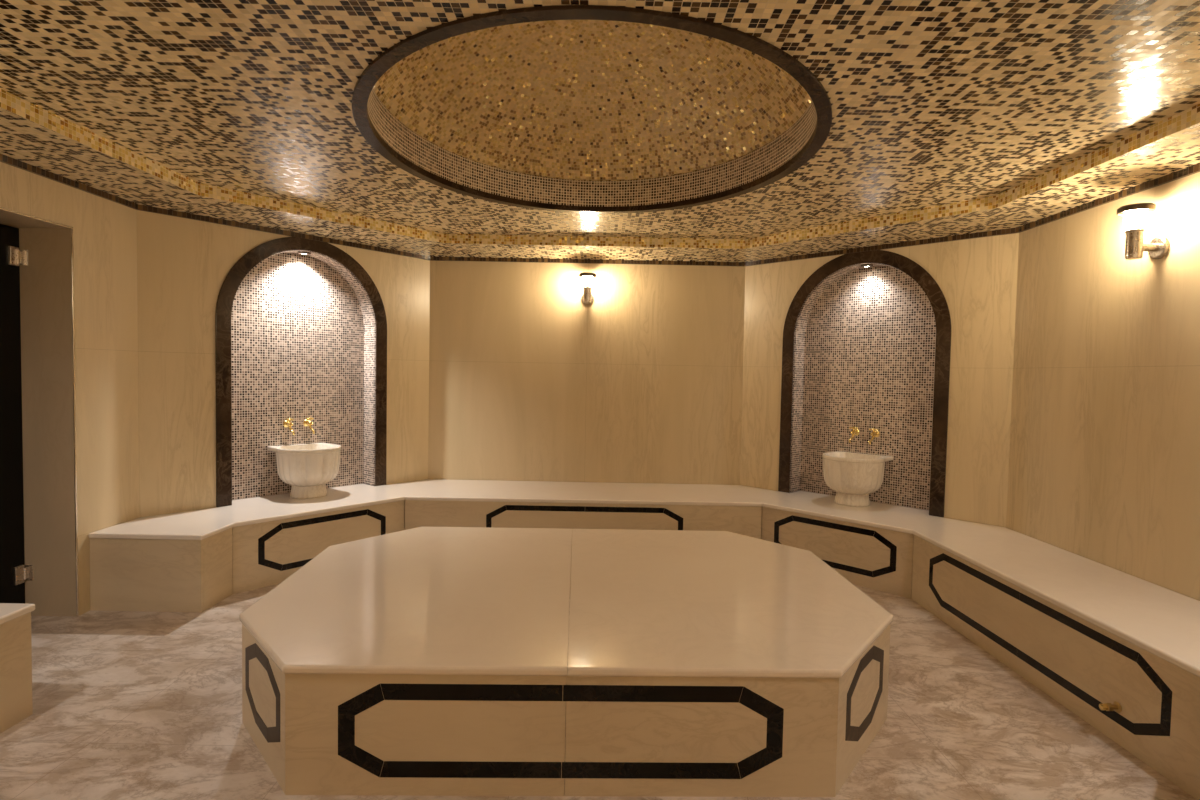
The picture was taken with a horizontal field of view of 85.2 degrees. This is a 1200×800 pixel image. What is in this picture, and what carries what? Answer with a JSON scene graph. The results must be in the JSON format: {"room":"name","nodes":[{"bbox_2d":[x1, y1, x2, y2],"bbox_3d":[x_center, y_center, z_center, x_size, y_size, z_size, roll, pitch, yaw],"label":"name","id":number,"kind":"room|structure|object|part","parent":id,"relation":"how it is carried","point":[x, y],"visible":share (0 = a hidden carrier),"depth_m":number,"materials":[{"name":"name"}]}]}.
{"room":"spa","nodes":[
{"label":"spa","id":0,"kind":"room"},
{"bbox_2d":[0,162,139,616],"bbox_3d":[-3.088,-0.022,3.029,0.365,2.512,2.150,1,2,0],"label":"wall","id":1,"kind":"structure","parent":0,"point":[104,230],"depth_m":3.64,"materials":[{"name":"beige stone"}]},
{"bbox_2d":[0,224,33,603],"bbox_3d":[-3.182,0.148,3.145,0.067,2.135,0.933,1,2,0],"label":"door","id":2,"kind":"structure","parent":1,"relation":"in","point":[14,572],"depth_m":3.54,"materials":[{"name":"black glass"}]},
{"bbox_3d":[-3.163,-0.780,3.570,0.065,0.084,0.010,1,2,0],"label":"jamb plate","id":3,"kind":"part","parent":2,"relation":"part of","materials":[{"name":"silver metal"}]},
{"bbox_3d":[-3.196,0.963,3.640,0.065,0.084,0.010,1,2,0],"label":"jamb plate","id":4,"kind":"part","parent":2,"relation":"part of","materials":[{"name":"silver metal"}]},
{"bbox_2d":[0,207,78,616],"bbox_3d":[-2.908,0.152,3.141,0.007,2.161,0.952,1,2,0],"label":"trim","id":5,"kind":"structure","parent":1,"relation":"attached to","point":[1,208],"depth_m":3.60,"materials":[{"name":"beige stone"}]},
{"bbox_2d":[137,210,429,529],"bbox_3d":[-2.231,-0.084,4.954,0.060,2.512,2.170,3,3,40],"label":"wall","id":6,"kind":"structure","parent":0,"point":[183,264],"depth_m":4.35,"materials":[{"name":"beige stone"}]},
{"bbox_2d":[215,237,386,506],"bbox_3d":[-2.275,-0.251,5.000,0.222,1.941,1.302,3,3,40],"label":"wall niche","id":7,"kind":"object","parent":6,"relation":"attached to","point":[298,337],"visible":0.98,"depth_m":5.02,"materials":[{"name":"brown tile"}]},
{"bbox_2d":[283,418,294,434],"bbox_3d":[-2.356,0.200,4.961,0.123,0.129,0.066,3,3,40],"label":"tap","id":8,"kind":"object","parent":7,"relation":"attached to","point":[287,423],"visible":1,"depth_m":4.96,"materials":[{"name":"gold metal"}]},
{"bbox_2d":[298,251,310,255],"bbox_3d":[-2.248,-1.115,4.956,0.092,0.022,0.092,1,2,0],"label":"recessed light","id":9,"kind":"object","parent":7,"relation":"attached to","point":[300,252],"visible":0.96,"depth_m":4.93,"materials":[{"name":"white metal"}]},
{"bbox_2d":[303,417,314,433],"bbox_3d":[-2.256,0.197,5.080,0.123,0.129,0.066,3,3,40],"label":"tap","id":10,"kind":"object","parent":7,"relation":"attached to","point":[307,422],"visible":1,"depth_m":5.07,"materials":[{"name":"gold metal"}]},
{"bbox_2d":[0,154,1199,265],"bbox_3d":[-0.082,-1.079,2.341,5.605,0.036,6.765,1,2,0],"label":"trim","id":11,"kind":"structure","parent":6,"relation":"attached to","point":[5,159],"depth_m":4.49,"materials":[{"name":"tile"}]},
{"bbox_2d":[428,261,745,484],"bbox_3d":[-0.128,-0.078,5.797,2.769,2.512,0.060,1,2,0],"label":"wall","id":12,"kind":"structure","parent":0,"point":[641,382],"depth_m":5.76,"materials":[{"name":"beige stone"}]},
{"bbox_2d":[579,272,595,303],"bbox_3d":[-0.108,-0.965,5.631,0.148,0.258,0.199,1,2,0],"label":"wall sconce","id":13,"kind":"object","parent":12,"relation":"attached to","point":[587,297],"visible":1,"depth_m":5.58,"materials":[{"name":"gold metal"}]},
{"bbox_3d":[-0.109,-0.895,5.724,0.110,0.110,0.020,1,2,0],"label":"wall plate","id":14,"kind":"part","parent":13,"relation":"part of","materials":[{"name":"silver metal"}]},
{"bbox_3d":[-0.107,-1.017,5.604,0.089,0.092,0.089,1,2,0],"label":"lamp shade","id":15,"kind":"part","parent":13,"relation":"part of","materials":[{"name":"white glass"}]},
{"bbox_2d":[0,583,1196,799],"bbox_3d":[-0.475,1.341,2.606,6.900,0.080,7.300,1,2,0],"label":"floor","id":16,"kind":"structure","parent":0,"point":[128,705],"depth_m":2.57,"materials":[{"name":"stone"}]},
{"bbox_2d":[0,603,34,732],"bbox_3d":[-2.316,1.071,1.853,0.886,0.450,1.957,0,3,-32],"label":"stone bench","id":17,"kind":"object","parent":16,"relation":"on","point":[16,705],"visible":1,"depth_m":2.55,"materials":[{"name":"stone"}]},
{"bbox_2d":[239,526,892,796],"bbox_3d":[-0.143,1.066,3.130,2.709,0.440,1.982,1,2,0],"label":"stone platform","id":18,"kind":"object","parent":16,"relation":"on","point":[419,661],"visible":1,"depth_m":2.24,"materials":[{"name":"beige stone"}]},
{"bbox_3d":[-1.223,1.091,2.378,0.020,0.409,0.584,-1,3,-41],"label":"panel","id":19,"kind":"part","parent":18,"relation":"part of","materials":[{"name":"beige stone"}]},
{"bbox_3d":[-0.577,1.111,2.171,0.921,0.409,0.020,1,2,-1],"label":"panel","id":20,"kind":"part","parent":18,"relation":"part of","materials":[{"name":"beige stone"}]},
{"bbox_3d":[0.340,1.128,2.192,0.911,0.409,0.020,1,2,-1],"label":"panel","id":21,"kind":"part","parent":18,"relation":"part of","materials":[{"name":"beige stone"}]},
{"bbox_3d":[0.991,1.129,2.458,0.020,0.409,0.656,3,3,38],"label":"panel","id":22,"kind":"part","parent":18,"relation":"part of","materials":[{"name":"beige stone"}]},
{"bbox_2d":[88,479,1199,799],"bbox_3d":[0.449,1.035,4.044,6.110,0.450,3.918,2,3,30],"label":"stone bench","id":23,"kind":"object","parent":16,"relation":"on","point":[1086,633],"visible":0.84,"depth_m":3.82,"materials":[{"name":"stone"}]},
{"bbox_3d":[-2.605,1.005,3.747,0.637,0.420,0.020,1,2,0],"label":"panel","id":24,"kind":"part","parent":23,"relation":"part of","materials":[{"name":"beige stone"}]},
{"bbox_3d":[-2.293,1.005,3.903,0.020,0.419,0.290,1,2,1],"label":"panel","id":25,"kind":"part","parent":23,"relation":"part of","materials":[{"name":"beige stone"}]},
{"bbox_2d":[267,443,340,498],"bbox_3d":[-2.196,0.539,4.927,0.433,0.372,0.458,3,3,40],"label":"basin","id":26,"kind":"object","parent":23,"relation":"on","point":[305,467],"visible":1,"depth_m":4.79,"materials":[{"name":"white stone"}]},
{"bbox_3d":[-1.898,0.987,4.529,0.020,0.419,1.224,3,3,40],"label":"panel","id":27,"kind":"part","parent":23,"relation":"part of","materials":[{"name":"beige stone"}]},
{"bbox_3d":[-0.129,1.001,5.011,2.733,0.419,0.020,1,2,0],"label":"panel","id":28,"kind":"part","parent":23,"relation":"part of","materials":[{"name":"beige stone"}]},
{"bbox_3d":[1.633,1.050,4.610,0.020,0.419,1.114,-1,3,-44],"label":"panel","id":29,"kind":"part","parent":23,"relation":"part of","materials":[{"name":"beige stone"}]},
{"bbox_2d":[822,451,892,506],"bbox_3d":[1.941,0.613,5.017,0.433,0.372,0.458,-1,3,-44],"label":"basin","id":30,"kind":"object","parent":23,"relation":"on","point":[853,476],"visible":1,"depth_m":4.88,"materials":[{"name":"white stone"}]},
{"bbox_3d":[2.037,1.115,3.171,0.020,0.419,2.056,1,2,-1],"label":"panel","id":31,"kind":"part","parent":23,"relation":"part of","materials":[{"name":"beige stone"}]},
{"bbox_2d":[1099,701,1121,712],"bbox_3d":[2.000,1.206,2.561,0.068,0.042,0.042,1,2,0],"label":"spout","id":32,"kind":"object","parent":23,"relation":"attached to","point":[1116,706],"visible":1,"depth_m":2.55,"materials":[{"name":"gold metal"}]},
{"bbox_2d":[0,0,1199,261],"bbox_3d":[-0.075,-1.474,2.325,5.605,0.758,6.765,1,2,0],"label":"ceiling","id":33,"kind":"structure","parent":0,"point":[656,130],"depth_m":3.08,"materials":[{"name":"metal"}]},
{"bbox_2d":[740,233,1018,538],"bbox_3d":[2.000,-0.008,5.043,0.060,2.512,2.076,-1,3,-44],"label":"wall","id":34,"kind":"structure","parent":0,"point":[976,277],"depth_m":4.49,"materials":[{"name":"beige stone"}]},
{"bbox_2d":[778,250,950,516],"bbox_3d":[2.055,-0.173,5.082,0.222,1.941,1.302,-1,3,-44],"label":"wall niche","id":35,"kind":"object","parent":34,"relation":"attached to","point":[864,349],"visible":0.98,"depth_m":5.10,"materials":[{"name":"brown tile"}]},
{"bbox_2d":[848,426,859,442],"bbox_3d":[2.005,0.273,5.170,0.123,0.129,0.066,-1,3,-44],"label":"tap","id":36,"kind":"object","parent":35,"relation":"attached to","point":[855,431],"visible":1,"depth_m":5.17,"materials":[{"name":"gold metal"}]},
{"bbox_2d":[860,264,872,267],"bbox_3d":[2.061,-1.038,5.037,0.092,0.022,0.092,1,2,0],"label":"recessed light","id":37,"kind":"object","parent":35,"relation":"attached to","point":[862,265],"visible":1,"depth_m":5.01,"materials":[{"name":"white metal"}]},
{"bbox_2d":[869,428,879,444],"bbox_3d":[2.116,0.280,5.056,0.123,0.129,0.066,-1,3,-44],"label":"tap","id":38,"kind":"object","parent":35,"relation":"attached to","point":[875,433],"visible":1,"depth_m":5.05,"materials":[{"name":"gold metal"}]},
{"bbox_2d":[1006,172,1199,600],"bbox_3d":[2.729,0.087,3.016,0.060,2.512,2.525,1,2,0],"label":"wall","id":39,"kind":"structure","parent":0,"point":[1104,454],"depth_m":3.44,"materials":[{"name":"beige stone"}]},
{"bbox_2d":[1117,203,1169,259],"bbox_3d":[2.616,-0.815,3.158,0.199,0.258,0.148,1,2,0],"label":"wall sconce","id":40,"kind":"object","parent":39,"relation":"attached to","point":[1135,215],"visible":1,"depth_m":3.13,"materials":[{"name":"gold metal"}]},
{"bbox_3d":[2.592,-0.868,3.156,0.089,0.092,0.089,1,2,0],"label":"lamp shade","id":41,"kind":"part","parent":40,"relation":"part of","materials":[{"name":"white glass"}]},
{"bbox_3d":[2.658,-0.740,3.161,0.077,0.040,0.040,1,2,0],"label":"arm","id":42,"kind":"part","parent":40,"relation":"part of","materials":[{"name":"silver metal"}]},
{"bbox_3d":[2.704,-0.739,3.161,0.020,0.110,0.110,1,2,0],"label":"wall plate","id":43,"kind":"part","parent":40,"relation":"part of","materials":[{"name":"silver metal"}]}
]}

